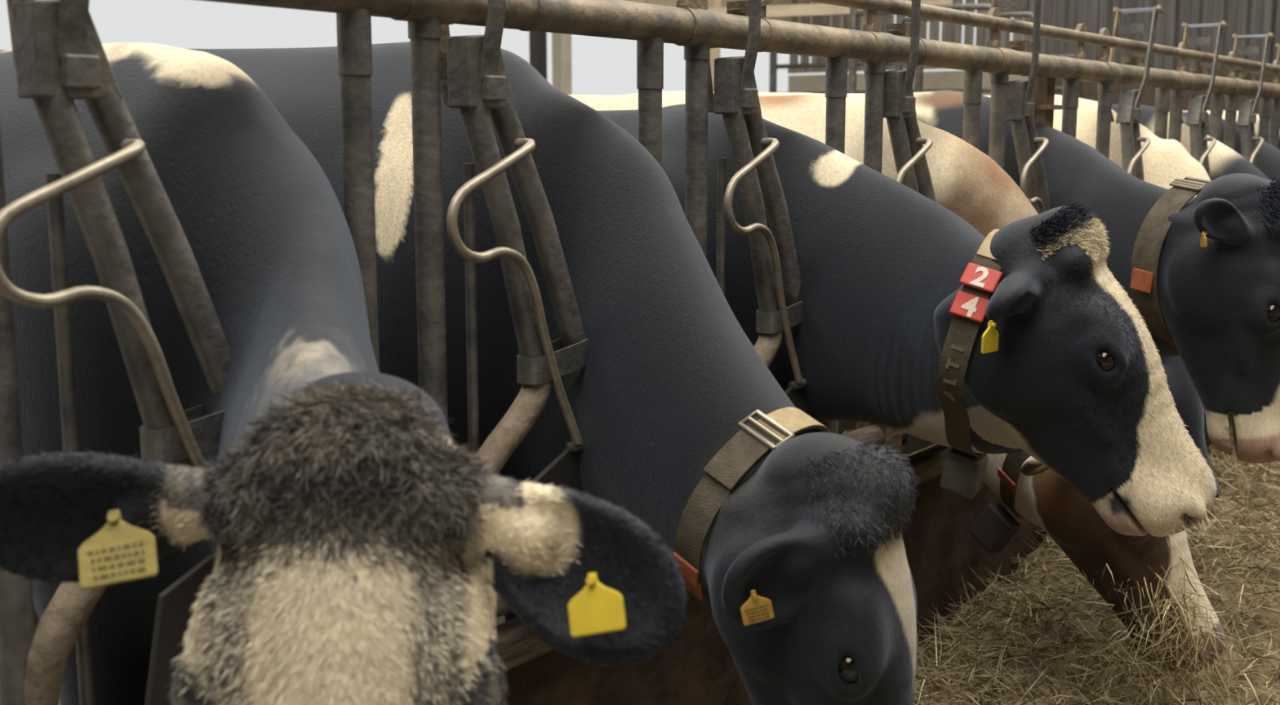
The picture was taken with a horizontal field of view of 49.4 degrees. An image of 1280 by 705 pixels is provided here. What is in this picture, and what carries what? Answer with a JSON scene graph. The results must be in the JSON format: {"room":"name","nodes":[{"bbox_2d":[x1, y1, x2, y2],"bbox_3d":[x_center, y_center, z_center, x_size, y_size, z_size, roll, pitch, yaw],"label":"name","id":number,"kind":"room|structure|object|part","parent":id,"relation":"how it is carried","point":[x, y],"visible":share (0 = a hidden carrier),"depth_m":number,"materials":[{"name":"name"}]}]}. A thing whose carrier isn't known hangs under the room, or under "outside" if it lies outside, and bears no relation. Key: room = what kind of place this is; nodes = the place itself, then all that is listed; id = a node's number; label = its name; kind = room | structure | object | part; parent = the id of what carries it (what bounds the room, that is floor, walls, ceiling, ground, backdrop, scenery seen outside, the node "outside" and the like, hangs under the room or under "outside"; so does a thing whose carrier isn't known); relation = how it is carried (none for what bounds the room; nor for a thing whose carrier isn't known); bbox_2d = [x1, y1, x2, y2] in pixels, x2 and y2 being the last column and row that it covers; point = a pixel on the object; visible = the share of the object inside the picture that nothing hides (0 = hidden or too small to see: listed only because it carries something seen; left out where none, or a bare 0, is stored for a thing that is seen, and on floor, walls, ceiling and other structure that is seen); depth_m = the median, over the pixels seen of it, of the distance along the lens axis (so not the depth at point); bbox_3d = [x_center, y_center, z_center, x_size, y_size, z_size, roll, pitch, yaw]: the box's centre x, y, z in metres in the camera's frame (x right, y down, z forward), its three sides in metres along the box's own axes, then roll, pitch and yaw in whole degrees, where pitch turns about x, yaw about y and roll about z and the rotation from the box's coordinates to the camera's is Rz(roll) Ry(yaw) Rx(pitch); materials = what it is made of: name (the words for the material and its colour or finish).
{"room":"cow barn","nodes":[
{"label":"cow barn","id":0,"kind":"room"},
{"bbox_2d":[57,431,914,704],"bbox_3d":[2.023,0.054,8.576,20.000,0.100,40.000,7,11,36],"label":"floor","id":1,"kind":"structure","parent":0,"point":[501,620],"depth_m":3.85,"materials":[{"name":"concrete"}]},
{"bbox_2d":[0,42,690,704],"bbox_3d":[-0.944,0.259,2.124,0.712,1.460,2.659,-8,12,-44],"label":"cow","id":2,"kind":"object","parent":1,"relation":"on","point":[363,554],"visible":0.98,"depth_m":1.23},
{"bbox_2d":[87,541,146,580],"bbox_3d":[-0.447,0.178,1.190,0.049,0.028,0.016,-2,9,-12],"label":"print","id":3,"kind":"object","parent":2,"relation":"attached to","point":[106,560],"depth_m":1.19,"materials":[{"name":"brown"}]},
{"bbox_2d":[528,31,546,79],"bbox_3d":[-1.021,-2.218,14.085,0.220,2.700,0.240,7,11,36],"label":"post","id":4,"kind":"object","parent":1,"relation":"on","point":[537,40],"visible":0.02,"depth_m":13.92,"materials":[{"name":"grey metal"}]},
{"bbox_2d":[187,41,919,704],"bbox_3d":[-0.590,0.145,2.727,2.704,1.498,0.618,8,12,41],"label":"cow","id":5,"kind":"object","parent":1,"relation":"on","point":[807,579],"visible":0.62,"depth_m":2.11},
{"bbox_2d":[672,407,831,619],"bbox_3d":[0.169,0.245,1.990,0.176,0.354,0.305,7,11,36],"label":"neck collar","id":6,"kind":"object","parent":5,"relation":"attached to","point":[749,446],"visible":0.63,"depth_m":1.88,"materials":[{"name":"brown leather"}]},
{"bbox_3d":[0.063,0.299,1.915,0.056,0.045,0.014,9,12,44],"label":"number plate","id":7,"kind":"part","parent":6,"relation":"part of","materials":[{"name":"orange plastic"}]},
{"bbox_3d":[0.069,0.319,1.938,0.057,0.050,0.022,9,12,44],"label":"number plate","id":8,"kind":"part","parent":6,"relation":"part of","materials":[{"name":"plastic"}]},
{"bbox_2d":[745,604,769,622],"bbox_3d":[0.144,0.320,1.709,0.032,0.021,0.001,-2,9,-13],"label":"print","id":9,"kind":"object","parent":5,"relation":"attached to","point":[753,613],"depth_m":1.71,"materials":[{"name":"brown"}]},
{"bbox_2d":[551,32,572,94],"bbox_3d":[-0.800,-2.264,14.378,0.220,2.700,0.240,7,11,36],"label":"post","id":10,"kind":"object","parent":1,"relation":"on","point":[562,78],"visible":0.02,"depth_m":14.21,"materials":[{"name":"concrete"}]},
{"bbox_2d":[495,411,1231,704],"bbox_3d":[1.224,0.412,4.188,0.050,0.540,9.600,7,11,36],"label":"barrier","id":11,"kind":"object","parent":1,"relation":"on","point":[700,668],"visible":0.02,"depth_m":2.74,"materials":[{"name":"brown wood"}]},
{"bbox_2d":[0,0,1279,704],"bbox_3d":[1.405,-0.367,4.309,0.104,1.043,9.800,7,11,36],"label":"fence","id":12,"kind":"object","parent":11,"relation":"on","point":[698,30],"visible":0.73,"depth_m":2.11,"materials":[{"name":"metal"}]},
{"bbox_3d":[-0.645,0.188,1.592,0.016,0.780,0.017,7,11,36],"label":"thin rod","id":13,"kind":"part","parent":12,"relation":"part of","materials":[{"name":"metal"}]},
{"bbox_2d":[0,0,230,704],"bbox_3d":[-0.581,-0.089,1.599,0.174,1.125,0.437,7,11,36],"label":"headlock","id":14,"kind":"object","parent":12,"relation":"attached to","point":[60,58],"visible":0.69,"depth_m":1.53,"materials":[{"name":"metal"}]},
{"bbox_3d":[-0.612,-0.326,1.498,0.056,0.105,0.099,7,11,36],"label":"head plate","id":15,"kind":"part","parent":14,"relation":"part of","materials":[{"name":"metal"}]},
{"bbox_3d":[-0.576,0.007,1.525,0.051,0.476,0.305,5,10,31],"label":"trip rod","id":16,"kind":"part","parent":14,"relation":"part of","materials":[{"name":"silver metal"}]},
{"bbox_3d":[-0.496,0.332,1.700,0.010,0.261,0.279,7,11,36],"label":"pivot plate","id":17,"kind":"part","parent":14,"relation":"part of","materials":[{"name":"grey metal"}]},
{"bbox_3d":[-0.253,0.107,2.114,0.016,0.780,0.017,7,11,36],"label":"thin rod","id":18,"kind":"part","parent":12,"relation":"part of","materials":[{"name":"metal"}]},
{"bbox_2d":[439,0,588,613],"bbox_3d":[-0.194,-0.169,2.114,0.174,1.125,0.437,7,11,36],"label":"headlock","id":19,"kind":"object","parent":12,"relation":"attached to","point":[473,77],"visible":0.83,"depth_m":2.06,"materials":[{"name":"metal"}]},
{"bbox_3d":[-0.224,-0.406,2.012,0.056,0.105,0.099,7,11,36],"label":"head plate","id":20,"kind":"part","parent":19,"relation":"part of","materials":[{"name":"metal"}]},
{"bbox_3d":[-0.189,-0.073,2.040,0.051,0.476,0.305,5,10,31],"label":"trip rod","id":21,"kind":"part","parent":19,"relation":"part of","materials":[{"name":"silver metal"}]},
{"bbox_3d":[-0.108,0.252,2.215,0.010,0.261,0.279,7,11,36],"label":"pivot plate","id":22,"kind":"part","parent":19,"relation":"part of","materials":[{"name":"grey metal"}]},
{"bbox_3d":[-0.054,-0.544,2.266,0.067,0.066,4.862,7,11,36],"label":"rail","id":23,"kind":"part","parent":12,"relation":"part of","materials":[{"name":"metal"}]},
{"bbox_3d":[1.419,0.051,4.363,0.048,0.047,9.800,7,11,36],"label":"rail","id":24,"kind":"part","parent":12,"relation":"part of","materials":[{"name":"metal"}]},
{"bbox_3d":[0.152,0.023,2.652,0.016,0.780,0.017,7,11,36],"label":"thin rod","id":25,"kind":"part","parent":12,"relation":"part of","materials":[{"name":"metal"}]},
{"bbox_2d":[696,0,822,424],"bbox_3d":[0.216,-0.254,2.658,0.174,1.125,0.437,7,11,36],"label":"headlock","id":26,"kind":"object","parent":12,"relation":"attached to","point":[775,263],"visible":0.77,"depth_m":2.60,"materials":[{"name":"metal"}]},
{"bbox_3d":[0.185,-0.491,2.556,0.056,0.105,0.099,7,11,36],"label":"head plate","id":27,"kind":"part","parent":26,"relation":"part of","materials":[{"name":"metal"}]},
{"bbox_3d":[0.221,-0.158,2.584,0.051,0.476,0.305,5,10,31],"label":"trip rod","id":28,"kind":"part","parent":26,"relation":"part of","materials":[{"name":"silver metal"}]},
{"bbox_3d":[0.301,0.168,2.759,0.010,0.261,0.279,7,11,36],"label":"pivot plate","id":29,"kind":"part","parent":26,"relation":"part of","materials":[{"name":"grey metal"}]},
{"bbox_2d":[840,424,906,444],"bbox_3d":[0.742,0.149,3.406,0.056,0.076,1.351,7,11,36],"label":"rail","id":30,"kind":"object","parent":12,"relation":"attached to","point":[873,433],"visible":0.02,"depth_m":3.06,"materials":[{"name":"brown wood"}]},
{"bbox_2d":[855,0,936,454],"bbox_3d":[0.608,-0.334,3.179,0.174,1.125,0.437,7,11,36],"label":"headlock","id":31,"kind":"object","parent":12,"relation":"attached to","point":[908,150],"visible":0.23,"depth_m":3.06,"materials":[{"name":"metal"}]},
{"bbox_3d":[0.578,-0.572,3.077,0.056,0.105,0.099,7,11,36],"label":"head plate","id":32,"kind":"part","parent":31,"relation":"part of","materials":[{"name":"metal"}]},
{"bbox_3d":[0.613,-0.239,3.104,0.051,0.476,0.305,5,10,31],"label":"trip rod","id":33,"kind":"part","parent":31,"relation":"part of","materials":[{"name":"silver metal"}]},
{"bbox_3d":[0.693,0.087,3.279,0.010,0.261,0.279,7,11,36],"label":"pivot plate","id":34,"kind":"part","parent":31,"relation":"part of","materials":[{"name":"grey metal"}]},
{"bbox_2d":[675,0,1279,84],"bbox_3d":[1.419,-0.921,4.212,0.033,0.112,9.800,7,11,36],"label":"rail","id":35,"kind":"object","parent":12,"relation":"attached to","point":[994,21],"visible":0.8,"depth_m":3.66,"materials":[{"name":"metal"}]},
{"bbox_2d":[989,0,1050,213],"bbox_3d":[1.030,-0.421,3.739,0.174,1.125,0.437,7,11,36],"label":"headlock","id":36,"kind":"object","parent":12,"relation":"attached to","point":[1020,107],"visible":0.38,"depth_m":3.62,"materials":[{"name":"metal"}]},
{"bbox_3d":[0.967,-0.901,3.616,0.085,0.032,0.010,7,11,36],"label":"stop plate","id":37,"kind":"part","parent":36,"relation":"part of","materials":[{"name":"metal"}]},
{"bbox_3d":[1.000,-0.658,3.638,0.056,0.105,0.099,7,11,36],"label":"head plate","id":38,"kind":"part","parent":36,"relation":"part of","materials":[{"name":"metal"}]},
{"bbox_3d":[1.035,-0.326,3.665,0.051,0.476,0.305,5,10,31],"label":"trip rod","id":39,"kind":"part","parent":36,"relation":"part of","materials":[{"name":"silver metal"}]},
{"bbox_2d":[1108,4,1164,181],"bbox_3d":[1.494,-0.514,4.335,0.157,1.125,0.504,5,10,28],"label":"headlock","id":40,"kind":"object","parent":12,"relation":"attached to","point":[1129,112],"visible":0.28,"depth_m":4.33,"materials":[{"name":"metal"}]},
{"bbox_3d":[1.528,-0.768,4.340,0.056,0.105,0.099,7,11,36],"label":"head plate","id":41,"kind":"part","parent":40,"relation":"part of","materials":[{"name":"metal"}]},
{"bbox_3d":[1.548,-1.021,4.388,0.085,0.032,0.010,7,11,36],"label":"stop plate","id":42,"kind":"part","parent":40,"relation":"part of","materials":[{"name":"metal"}]},
{"bbox_3d":[1.530,-0.425,4.296,0.047,0.474,0.244,4,10,24],"label":"trip rod","id":43,"kind":"part","parent":40,"relation":"part of","materials":[{"name":"silver metal"}]},
{"bbox_3d":[2.862,-1.146,6.139,0.067,0.066,4.966,7,11,36],"label":"rail","id":44,"kind":"part","parent":12,"relation":"part of","materials":[{"name":"metal"}]},
{"bbox_2d":[1181,20,1227,177],"bbox_3d":[1.948,-0.608,4.937,0.157,1.125,0.504,5,10,28],"label":"headlock","id":45,"kind":"object","parent":12,"relation":"attached to","point":[1197,115],"visible":0.22,"depth_m":4.93,"materials":[{"name":"metal"}]},
{"bbox_3d":[1.982,-0.861,4.942,0.056,0.105,0.099,7,11,36],"label":"head plate","id":46,"kind":"part","parent":45,"relation":"part of","materials":[{"name":"metal"}]},
{"bbox_3d":[2.002,-1.114,4.991,0.085,0.032,0.010,7,11,36],"label":"stop plate","id":47,"kind":"part","parent":45,"relation":"part of","materials":[{"name":"metal"}]},
{"bbox_3d":[1.984,-0.518,4.899,0.047,0.474,0.244,4,10,24],"label":"trip rod","id":48,"kind":"part","parent":45,"relation":"part of","materials":[{"name":"silver metal"}]},
{"bbox_2d":[1231,32,1274,168],"bbox_3d":[2.365,-0.694,5.492,0.157,1.125,0.504,5,10,28],"label":"headlock","id":49,"kind":"object","parent":12,"relation":"attached to","point":[1246,117],"visible":0.3,"depth_m":5.49,"materials":[{"name":"metal"}]},
{"bbox_3d":[2.400,-0.947,5.497,0.056,0.105,0.099,7,11,36],"label":"head plate","id":50,"kind":"part","parent":49,"relation":"part of","materials":[{"name":"metal"}]},
{"bbox_3d":[2.419,-1.200,5.546,0.085,0.032,0.010,7,11,36],"label":"stop plate","id":51,"kind":"part","parent":49,"relation":"part of","materials":[{"name":"metal"}]},
{"bbox_3d":[2.401,-0.605,5.454,0.047,0.474,0.244,4,10,24],"label":"trip rod","id":52,"kind":"part","parent":49,"relation":"part of","materials":[{"name":"silver metal"}]},
{"bbox_2d":[1275,43,1279,62],"bbox_3d":[2.807,-0.785,6.079,0.157,1.125,0.504,5,10,28],"label":"headlock","id":53,"kind":"object","parent":12,"relation":"attached to","point":[1277,46],"visible":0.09,"depth_m":6.15,"materials":[{"name":"metal"}]},
{"bbox_2d":[494,445,951,671],"bbox_3d":[1.250,0.163,4.130,0.050,0.055,9.400,7,11,36],"label":"beam","id":54,"kind":"structure","parent":11,"relation":"attached to","point":[518,646],"depth_m":2.21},
{"bbox_2d":[870,422,902,454],"bbox_3d":[0.551,0.239,3.154,0.067,0.400,0.085,7,11,36],"label":"barrier post","id":55,"kind":"object","parent":11,"relation":"attached to","point":[893,437],"visible":0.02,"depth_m":3.12,"materials":[{"name":"brown wood"}]},
{"bbox_2d":[568,93,1225,672],"bbox_3d":[0.234,0.026,3.703,2.725,1.433,0.685,9,12,44],"label":"cow","id":56,"kind":"object","parent":1,"relation":"on","point":[966,181],"visible":0.1,"depth_m":2.91},
{"bbox_2d":[968,450,1029,552],"bbox_3d":[0.886,0.234,3.036,0.297,0.430,0.324,7,11,36],"label":"neck collar","id":57,"kind":"object","parent":56,"relation":"attached to","point":[995,526],"visible":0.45,"depth_m":3.05,"materials":[{"name":"black fabric"}]},
{"bbox_3d":[0.783,0.272,2.974,0.018,0.049,0.058,-6,11,-36],"label":"orange plate","id":58,"kind":"part","parent":57,"relation":"part of","materials":[{"name":"orange plastic"}]},
{"bbox_2d":[597,104,1234,556],"bbox_3d":[-0.095,0.135,3.149,2.877,1.388,0.643,8,12,42],"label":"cow","id":59,"kind":"object","parent":1,"relation":"on","point":[1064,371],"visible":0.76,"depth_m":2.31},
{"bbox_2d":[937,229,1002,498],"bbox_3d":[0.591,0.031,2.410,0.160,0.500,0.405,4,10,22],"label":"neck collar","id":60,"kind":"object","parent":59,"relation":"attached to","point":[964,469],"visible":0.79,"depth_m":2.25,"materials":[{"name":"brown"}]},
{"bbox_3d":[0.525,-0.073,2.214,0.062,0.047,0.020,5,10,30],"label":"number plate","id":61,"kind":"part","parent":60,"relation":"part of","materials":[{"name":"red plastic"}]},
{"bbox_3d":[0.542,-0.119,2.213,0.063,0.045,0.026,5,10,30],"label":"number plate","id":62,"kind":"part","parent":60,"relation":"part of","materials":[{"name":"red plastic"}]},
{"bbox_2d":[848,3,1000,95],"bbox_3d":[2.673,-2.057,13.309,1.548,2.620,0.080,7,11,36],"label":"divider","id":63,"kind":"object","parent":1,"relation":"on","point":[854,13],"visible":0.12,"depth_m":13.52,"materials":[{"name":"metal"}]},
{"bbox_2d":[768,42,1082,97],"bbox_3d":[2.997,-2.207,15.312,3.686,2.300,0.090,7,11,36],"label":"gate","id":64,"kind":"object","parent":1,"relation":"on","point":[918,83],"visible":0.06,"depth_m":15.58,"materials":[{"name":"metal"}]},
{"bbox_3d":[2.997,-3.165,15.164,3.600,0.050,0.052,7,11,36],"label":"rail","id":65,"kind":"part","parent":64,"relation":"part of","materials":[{"name":"metal"}]},
{"bbox_3d":[2.997,-2.849,15.213,3.600,0.050,0.052,7,11,36],"label":"rail","id":66,"kind":"part","parent":64,"relation":"part of","materials":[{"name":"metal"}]},
{"bbox_2d":[620,90,1279,463],"bbox_3d":[0.653,-0.070,4.236,0.733,1.458,2.748,-8,12,-43],"label":"cow","id":67,"kind":"object","parent":1,"relation":"on","point":[1218,277],"visible":0.3,"depth_m":3.19},
{"bbox_2d":[1129,176,1212,351],"bbox_3d":[1.339,-0.195,3.345,0.379,0.454,0.129,-6,10,-33],"label":"neck collar","id":68,"kind":"object","parent":67,"relation":"attached to","point":[1152,234],"visible":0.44,"depth_m":3.25,"materials":[{"name":"brown leather"}]},
{"bbox_3d":[1.175,-0.169,3.261,0.006,0.056,0.065,-5,10,-29],"label":"red plate","id":69,"kind":"part","parent":68,"relation":"part of","materials":[{"name":"plastic"}]},
{"bbox_2d":[894,11,1040,70],"bbox_3d":[3.270,-2.180,14.102,1.548,2.620,0.080,7,11,36],"label":"divider","id":70,"kind":"object","parent":1,"relation":"on","point":[900,19],"visible":0.16,"depth_m":13.70,"materials":[{"name":"metal"}]},
{"bbox_2d":[912,422,1279,704],"bbox_3d":[3.346,0.454,4.930,2.704,0.530,9.300,7,11,36],"label":"pile","id":71,"kind":"object","parent":1,"relation":"on","point":[1007,644],"visible":0.45,"depth_m":3.25,"materials":[{"name":"plant"}]},
{"bbox_2d":[1061,537,1279,704],"bbox_3d":[1.047,0.577,2.746,0.434,0.461,0.338,7,11,36],"label":"hay wisp","id":72,"kind":"object","parent":71,"relation":"on","point":[1184,642],"visible":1,"depth_m":2.74,"materials":[{"name":"plant"}]},
{"bbox_2d":[984,94,1219,498],"bbox_3d":[1.029,-0.199,5.024,0.730,1.464,2.349,-8,12,-43],"label":"cow","id":73,"kind":"object","parent":1,"relation":"on","point":[1164,161],"visible":0.02,"depth_m":4.42},
{"bbox_2d":[1111,104,1270,180],"bbox_3d":[1.609,-0.264,5.504,2.719,1.447,0.595,7,11,39],"label":"cow","id":74,"kind":"object","parent":1,"relation":"on","point":[1223,160],"visible":0.03,"depth_m":5.03},
{"bbox_2d":[1168,110,1279,150],"bbox_3d":[2.452,-0.449,6.700,2.626,1.446,0.589,7,11,36],"label":"cow","id":75,"kind":"object","parent":1,"relation":"on","point":[1256,125],"visible":0.02,"depth_m":6.29},
{"bbox_2d":[1182,111,1279,180],"bbox_3d":[2.008,-0.349,6.110,2.627,1.426,0.591,7,11,38],"label":"cow","id":76,"kind":"object","parent":1,"relation":"on","point":[1268,156],"visible":0.02,"depth_m":5.60},
{"bbox_2d":[707,0,952,91],"bbox_3d":[1.755,-2.657,15.115,3.342,3.250,0.304,-2,9,-14],"label":"strut","id":77,"kind":"object","parent":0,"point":[817,9],"visible":0.11,"depth_m":14.79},
{"bbox_2d":[787,0,1048,95],"bbox_3d":[3.471,-4.351,16.981,3.712,6.025,0.220,7,11,36],"label":"wall","id":78,"kind":"structure","parent":0,"point":[948,33],"depth_m":16.94,"materials":[{"name":"grey metal"}]},
{"bbox_2d":[622,0,862,31],"bbox_3d":[-4.051,-3.705,9.976,0.042,1.720,24.290,7,11,36],"label":"trim","id":79,"kind":"structure","parent":78,"relation":"attached to","point":[663,2],"depth_m":17.54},
{"bbox_2d":[1045,0,1279,71],"bbox_3d":[9.867,-4.593,11.453,13.240,4.200,0.041,7,11,36],"label":"wall","id":80,"kind":"structure","parent":0,"point":[1242,17],"depth_m":14.77,"materials":[{"name":"metal"}]},
{"bbox_2d":[1054,68,1279,121],"bbox_3d":[9.930,-1.534,11.962,13.300,2.030,0.150,7,11,36],"label":"baseboard","id":81,"kind":"structure","parent":80,"relation":"attached to","point":[1089,89],"depth_m":15.00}
]}

